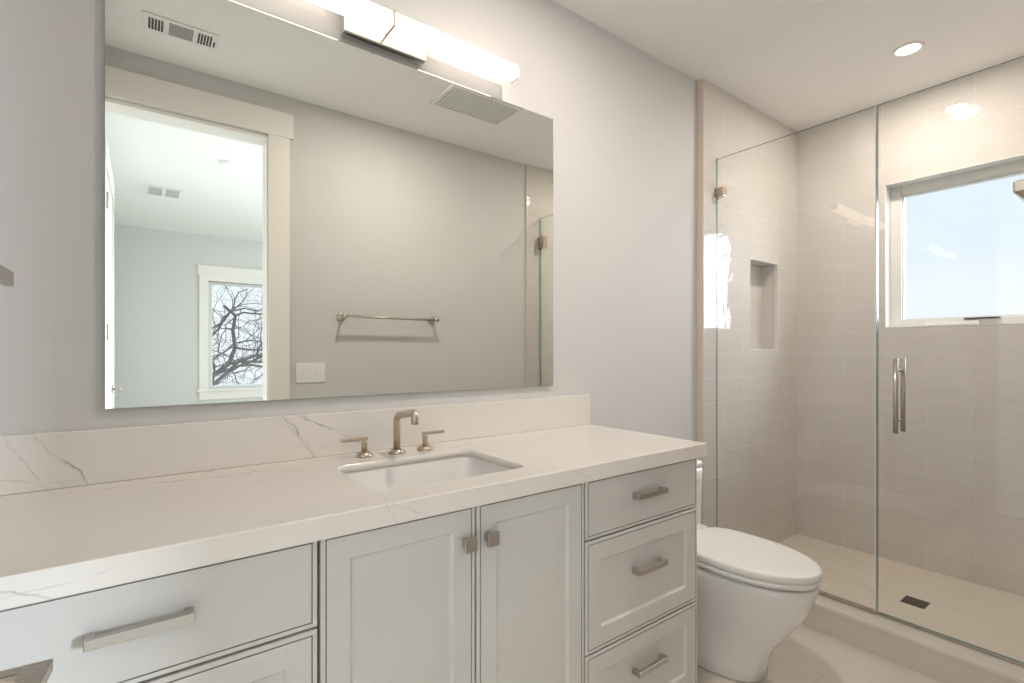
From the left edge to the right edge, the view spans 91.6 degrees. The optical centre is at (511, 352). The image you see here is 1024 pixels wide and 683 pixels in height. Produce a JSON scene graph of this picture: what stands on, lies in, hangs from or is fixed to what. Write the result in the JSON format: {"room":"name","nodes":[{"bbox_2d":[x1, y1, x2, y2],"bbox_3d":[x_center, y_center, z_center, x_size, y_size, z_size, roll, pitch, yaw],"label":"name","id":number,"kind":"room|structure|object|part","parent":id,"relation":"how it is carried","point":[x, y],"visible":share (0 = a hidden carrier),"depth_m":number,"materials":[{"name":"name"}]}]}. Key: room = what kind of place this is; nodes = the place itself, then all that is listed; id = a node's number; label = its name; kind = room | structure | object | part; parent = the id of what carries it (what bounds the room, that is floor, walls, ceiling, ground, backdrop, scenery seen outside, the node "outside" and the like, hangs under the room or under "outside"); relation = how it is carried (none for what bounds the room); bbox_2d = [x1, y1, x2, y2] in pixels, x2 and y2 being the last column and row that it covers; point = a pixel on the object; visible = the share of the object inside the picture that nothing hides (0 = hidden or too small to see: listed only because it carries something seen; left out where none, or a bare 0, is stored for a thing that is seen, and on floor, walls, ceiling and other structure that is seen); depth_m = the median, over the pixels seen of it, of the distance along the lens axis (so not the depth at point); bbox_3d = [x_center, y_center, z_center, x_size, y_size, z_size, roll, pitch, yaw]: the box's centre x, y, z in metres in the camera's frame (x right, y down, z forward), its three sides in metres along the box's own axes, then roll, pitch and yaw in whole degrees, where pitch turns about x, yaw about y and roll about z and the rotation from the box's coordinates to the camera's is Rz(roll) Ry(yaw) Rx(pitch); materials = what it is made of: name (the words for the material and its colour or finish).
{"room":"bathroom","nodes":[
{"label":"bathroom","id":0,"kind":"room"},
{"bbox_2d":[0,658,52,682],"bbox_3d":[-0.402,0.026,0.250,0.120,2.364,0.766,0,0,-31],"label":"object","id":1,"kind":"structure","parent":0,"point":[37,672],"depth_m":0.54,"materials":[{"name":"silver metal"}]},
{"bbox_2d":[0,0,796,542],"bbox_3d":[0.328,-0.104,2.205,3.905,2.661,0.156,0,0,-37],"label":"wall","id":2,"kind":"structure","parent":0,"point":[625,119],"depth_m":2.16,"materials":[{"name":"grey paint"}]},
{"bbox_2d":[0,394,589,495],"bbox_3d":[-0.399,0.245,1.600,1.814,0.127,0.020,0,0,-37],"label":"backsplash","id":3,"kind":"structure","parent":2,"relation":"attached to","point":[31,462],"depth_m":1.34,"materials":[{"name":"stone"}]},
{"bbox_2d":[105,0,552,408],"bbox_3d":[-0.400,-0.405,1.602,1.410,1.079,0.006,0,0,-37],"label":"mirror","id":4,"kind":"object","parent":2,"relation":"attached to","point":[293,211],"visible":1,"depth_m":1.44,"materials":[{"name":"silver mirror"}]},
{"bbox_2d":[305,0,519,82],"bbox_3d":[-0.388,-1.008,1.557,0.960,0.095,0.104,0,0,-37],"label":"vanity light","id":5,"kind":"object","parent":2,"relation":"attached to","point":[366,23],"visible":1,"depth_m":1.57,"materials":[{"name":"silver metal"}]},
{"bbox_2d":[305,0,392,32],"bbox_3d":[-0.567,-1.018,1.395,0.474,0.043,0.052,0,0,-37],"label":"diffuser","id":6,"kind":"object","parent":5,"relation":"attached to","point":[365,15],"depth_m":1.48,"materials":[{"name":"white plastic"}]},
{"bbox_2d":[390,13,517,81],"bbox_3d":[-0.181,-1.018,1.681,0.474,0.043,0.052,0,0,-37],"label":"diffuser","id":7,"kind":"object","parent":5,"relation":"attached to","point":[406,32],"depth_m":1.64,"materials":[{"name":"white plastic"}]},
{"bbox_2d":[697,78,703,524],"bbox_3d":[0.996,-0.104,2.626,0.008,2.661,0.037,0,0,-37],"label":"trim","id":8,"kind":"structure","parent":2,"relation":"attached to","point":[700,84],"depth_m":2.62,"materials":[{"name":"beige tile"}]},
{"bbox_2d":[552,0,1023,131],"bbox_3d":[0.781,-1.485,1.637,3.955,0.100,1.610,0,0,-37],"label":"ceiling","id":9,"kind":"structure","parent":0,"point":[802,64],"depth_m":2.29,"materials":[{"name":"white paint"}]},
{"bbox_2d":[892,41,924,57],"bbox_3d":[1.876,-1.432,2.358,0.124,0.006,0.124,0,0,-37],"label":"recessed light","id":10,"kind":"object","parent":9,"relation":"in","point":[908,49],"visible":1,"depth_m":2.35,"materials":[{"name":"white plastic"}]},
{"bbox_2d":[697,624,942,682],"bbox_3d":[0.339,1.276,1.234,2.765,0.100,1.730,0,0,-37],"label":"floor","id":11,"kind":"structure","parent":0,"point":[807,655],"depth_m":1.94,"materials":[{"name":"tile"}]},
{"bbox_2d":[0,541,316,682],"bbox_3d":[-0.739,0.786,0.994,0.540,0.880,0.575,0,0,-37],"label":"vanity cabinet","id":12,"kind":"object","parent":11,"relation":"on","point":[253,618],"visible":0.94,"depth_m":0.82,"materials":[{"name":"grey paint"}]},
{"bbox_3d":[-0.576,0.429,0.775,0.137,0.016,0.029,0,0,-37],"label":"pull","id":13,"kind":"part","parent":12,"relation":"part of","materials":[{"name":"silver metal"}]},
{"bbox_3d":[-0.590,0.681,0.794,0.535,0.312,0.020,0,0,-37],"label":"drawer","id":14,"kind":"part","parent":12,"relation":"part of","materials":[{"name":"grey paint"}]},
{"bbox_2d":[316,483,583,682],"bbox_3d":[-0.238,0.786,1.366,0.703,0.880,0.574,0,0,-37],"label":"vanity cabinet","id":15,"kind":"object","parent":11,"relation":"on","point":[491,592],"visible":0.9,"depth_m":1.13,"materials":[{"name":"grey paint"}]},
{"bbox_2d":[0,424,706,609],"bbox_3d":[-0.235,0.331,1.380,1.814,0.044,0.569,0,0,-37],"label":"countertop","id":16,"kind":"structure","parent":15,"relation":"on","point":[55,543],"depth_m":1.03,"materials":[{"name":"stone"}]},
{"bbox_2d":[340,409,444,457],"bbox_3d":[-0.326,0.237,1.485,0.328,0.144,0.176,0,0,-37],"label":"faucet","id":17,"kind":"object","parent":16,"relation":"on","point":[413,414],"visible":1,"depth_m":1.50,"materials":[{"name":"silver metal"}]},
{"bbox_3d":[-0.463,0.258,1.461,0.080,0.009,0.016,0,0,-37],"label":"lever","id":18,"kind":"part","parent":17,"relation":"part of","materials":[{"name":"silver metal"}]},
{"bbox_3d":[-0.439,0.284,1.479,0.051,0.050,0.051,0,0,-37],"label":"handle","id":19,"kind":"part","parent":17,"relation":"part of","materials":[{"name":"silver metal"}]},
{"bbox_3d":[-0.320,0.237,1.480,0.051,0.144,0.161,0,0,-37],"label":"spout","id":20,"kind":"part","parent":17,"relation":"part of","materials":[{"name":"silver metal"}]},
{"bbox_3d":[-0.276,0.284,1.579,0.051,0.050,0.051,0,0,-37],"label":"handle","id":21,"kind":"part","parent":17,"relation":"part of","materials":[{"name":"silver metal"}]},
{"bbox_3d":[-0.252,0.258,1.596,0.078,0.009,0.016,0,0,-37],"label":"lever","id":22,"kind":"part","parent":17,"relation":"part of","materials":[{"name":"silver metal"}]},
{"bbox_2d":[344,456,511,491],"bbox_3d":[-0.219,0.406,1.342,0.468,0.152,0.357,0,0,-37],"label":"sink","id":23,"kind":"object","parent":16,"relation":"in","point":[395,477],"visible":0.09,"depth_m":1.49,"materials":[{"name":"white ceramic"}]},
{"bbox_3d":[-0.231,0.740,1.060,0.347,0.778,0.020,0,0,-37],"label":"door","id":24,"kind":"part","parent":15,"relation":"part of","materials":[{"name":"grey paint"}]},
{"bbox_3d":[-0.099,0.435,1.130,0.032,0.032,0.028,0,0,-37],"label":"knob","id":25,"kind":"part","parent":15,"relation":"part of","materials":[{"name":"silver metal"}]},
{"bbox_3d":[-0.050,0.435,1.166,0.032,0.032,0.028,0,0,-37],"label":"knob","id":26,"kind":"part","parent":15,"relation":"part of","materials":[{"name":"silver metal"}]},
{"bbox_3d":[0.052,0.740,1.270,0.348,0.778,0.020,0,0,-37],"label":"door","id":27,"kind":"part","parent":15,"relation":"part of","materials":[{"name":"grey paint"}]},
{"bbox_2d":[584,458,696,682],"bbox_3d":[0.260,0.786,1.735,0.533,0.880,0.575,0,0,-37],"label":"vanity cabinet","id":28,"kind":"object","parent":11,"relation":"on","point":[640,527],"visible":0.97,"depth_m":1.51,"materials":[{"name":"grey paint"}]},
{"bbox_3d":[0.409,0.986,1.535,0.528,0.286,0.020,0,0,-37],"label":"drawer","id":29,"kind":"part","parent":28,"relation":"part of","materials":[{"name":"grey paint"}]},
{"bbox_3d":[0.409,0.681,1.535,0.528,0.312,0.020,0,0,-37],"label":"drawer","id":30,"kind":"part","parent":28,"relation":"part of","materials":[{"name":"grey paint"}]},
{"bbox_3d":[0.409,0.435,1.535,0.528,0.170,0.020,0,0,-37],"label":"drawer","id":31,"kind":"part","parent":28,"relation":"part of","materials":[{"name":"grey paint"}]},
{"bbox_3d":[0.423,0.953,1.516,0.137,0.016,0.029,0,0,-37],"label":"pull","id":32,"kind":"part","parent":28,"relation":"part of","materials":[{"name":"silver metal"}]},
{"bbox_3d":[0.423,0.653,1.516,0.137,0.016,0.029,0,0,-37],"label":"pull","id":33,"kind":"part","parent":28,"relation":"part of","materials":[{"name":"silver metal"}]},
{"bbox_3d":[0.423,0.429,1.516,0.137,0.016,0.029,0,0,-37],"label":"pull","id":34,"kind":"part","parent":28,"relation":"part of","materials":[{"name":"silver metal"}]},
{"bbox_2d":[695,459,821,681],"bbox_3d":[0.825,0.857,2.020,0.424,0.736,0.774,0,0,-37],"label":"toilet","id":35,"kind":"object","parent":11,"relation":"on","point":[753,592],"visible":0.52,"depth_m":1.82,"materials":[{"name":"white ceramic"}]},
{"bbox_3d":[0.658,0.671,2.245,0.420,0.290,0.206,0,0,-37],"label":"tank","id":36,"kind":"part","parent":35,"relation":"part of","materials":[{"name":"white ceramic"}]},
{"bbox_3d":[0.657,0.509,2.246,0.424,0.031,0.212,0,0,-37],"label":"tank lid","id":37,"kind":"part","parent":35,"relation":"part of","materials":[{"name":"white ceramic"}]},
{"bbox_3d":[0.826,1.024,2.019,0.348,0.402,0.749,0,0,-37],"label":"bowl","id":38,"kind":"part","parent":35,"relation":"part of","materials":[{"name":"white ceramic"}]},
{"bbox_3d":[0.907,0.802,1.909,0.358,0.020,0.494,0,0,-37],"label":"seat","id":39,"kind":"part","parent":35,"relation":"part of","materials":[{"name":"white plastic"}]},
{"bbox_3d":[0.907,0.775,1.909,0.360,0.032,0.498,0,0,-37],"label":"lid","id":40,"kind":"part","parent":35,"relation":"part of","materials":[{"name":"white plastic"}]},
{"bbox_2d":[801,591,1023,682],"bbox_3d":[1.512,1.166,2.082,0.146,0.120,1.455,0,0,-37],"label":"shower curb","id":41,"kind":"object","parent":11,"relation":"on","point":[938,658],"depth_m":1.94,"materials":[{"name":"tile"}]},
{"bbox_2d":[715,105,876,613],"bbox_3d":[1.323,0.033,2.393,0.038,2.146,0.728,0,0,-37],"label":"fixed glass panel","id":42,"kind":"object","parent":41,"relation":"on","point":[720,192],"visible":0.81,"depth_m":2.10,"materials":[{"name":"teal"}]},
{"bbox_2d":[779,534,1023,661],"bbox_3d":[1.967,1.256,2.429,1.005,0.140,1.510,0,0,-37],"label":"floor","id":43,"kind":"structure","parent":0,"point":[992,619],"depth_m":2.42,"materials":[{"name":"tile"}]},
{"bbox_2d":[900,595,929,608],"bbox_3d":[1.910,1.184,2.359,0.095,0.003,0.093,0,0,-37],"label":"floor drain","id":44,"kind":"object","parent":43,"relation":"on","point":[909,600],"visible":1,"depth_m":2.35,"materials":[{"name":"brown metal"}]},
{"bbox_2d":[797,57,1023,596],"bbox_3d":[2.375,-0.104,2.682,0.150,2.661,1.590,0,0,-37],"label":"wall","id":45,"kind":"structure","parent":0,"point":[951,485],"depth_m":2.80,"materials":[{"name":"tile"}]},
{"bbox_2d":[885,154,1023,327],"bbox_3d":[2.424,-0.550,2.611,0.146,0.822,0.738,0,0,-37],"label":"window","id":46,"kind":"structure","parent":45,"relation":"in","point":[896,194],"depth_m":2.84,"materials":[{"name":"white plastic"}]},
{"bbox_3d":[2.443,-0.177,2.589,0.012,0.009,0.140,0,0,-37],"label":"crank handle","id":47,"kind":"part","parent":46,"relation":"part of","materials":[{"name":"grey metal"}]},
{"bbox_3d":[-0.731,-0.105,0.440,0.100,2.661,1.490,0,0,-37],"label":"wall","id":48,"kind":"structure","parent":0,"visible":0},
{"bbox_2d":[0,264,13,286],"bbox_3d":[-0.902,-0.141,0.817,0.074,0.052,0.320,0,0,-37],"label":"towel holder","id":49,"kind":"object","parent":48,"relation":"attached to","point":[6,276],"visible":1,"depth_m":0.92,"materials":[{"name":"silver metal"}]},
{"bbox_3d":[2.371,-0.105,1.747,1.170,2.661,0.132,0,0,-37],"label":"wall","id":50,"kind":"structure","parent":0,"visible":0},
{"bbox_2d":[877,56,1023,666],"bbox_3d":[1.753,0.032,1.813,0.106,2.144,0.709,0,0,-37],"label":"glass shower door","id":51,"kind":"structure","parent":50,"relation":"attached to","point":[896,370],"depth_m":2.03,"materials":[{"name":"teal"}]},
{"bbox_3d":[1.586,0.177,2.038,0.106,0.303,0.016,0,0,-37],"label":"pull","id":52,"kind":"part","parent":51,"relation":"part of","materials":[{"name":"silver metal"}]},
{"bbox_2d":[1013,179,1023,200],"bbox_3d":[2.229,-0.724,1.947,0.184,0.240,0.360,0,0,-37],"label":"shower head","id":53,"kind":"object","parent":50,"relation":"attached to","point":[1018,186],"visible":1,"depth_m":2.02}
]}

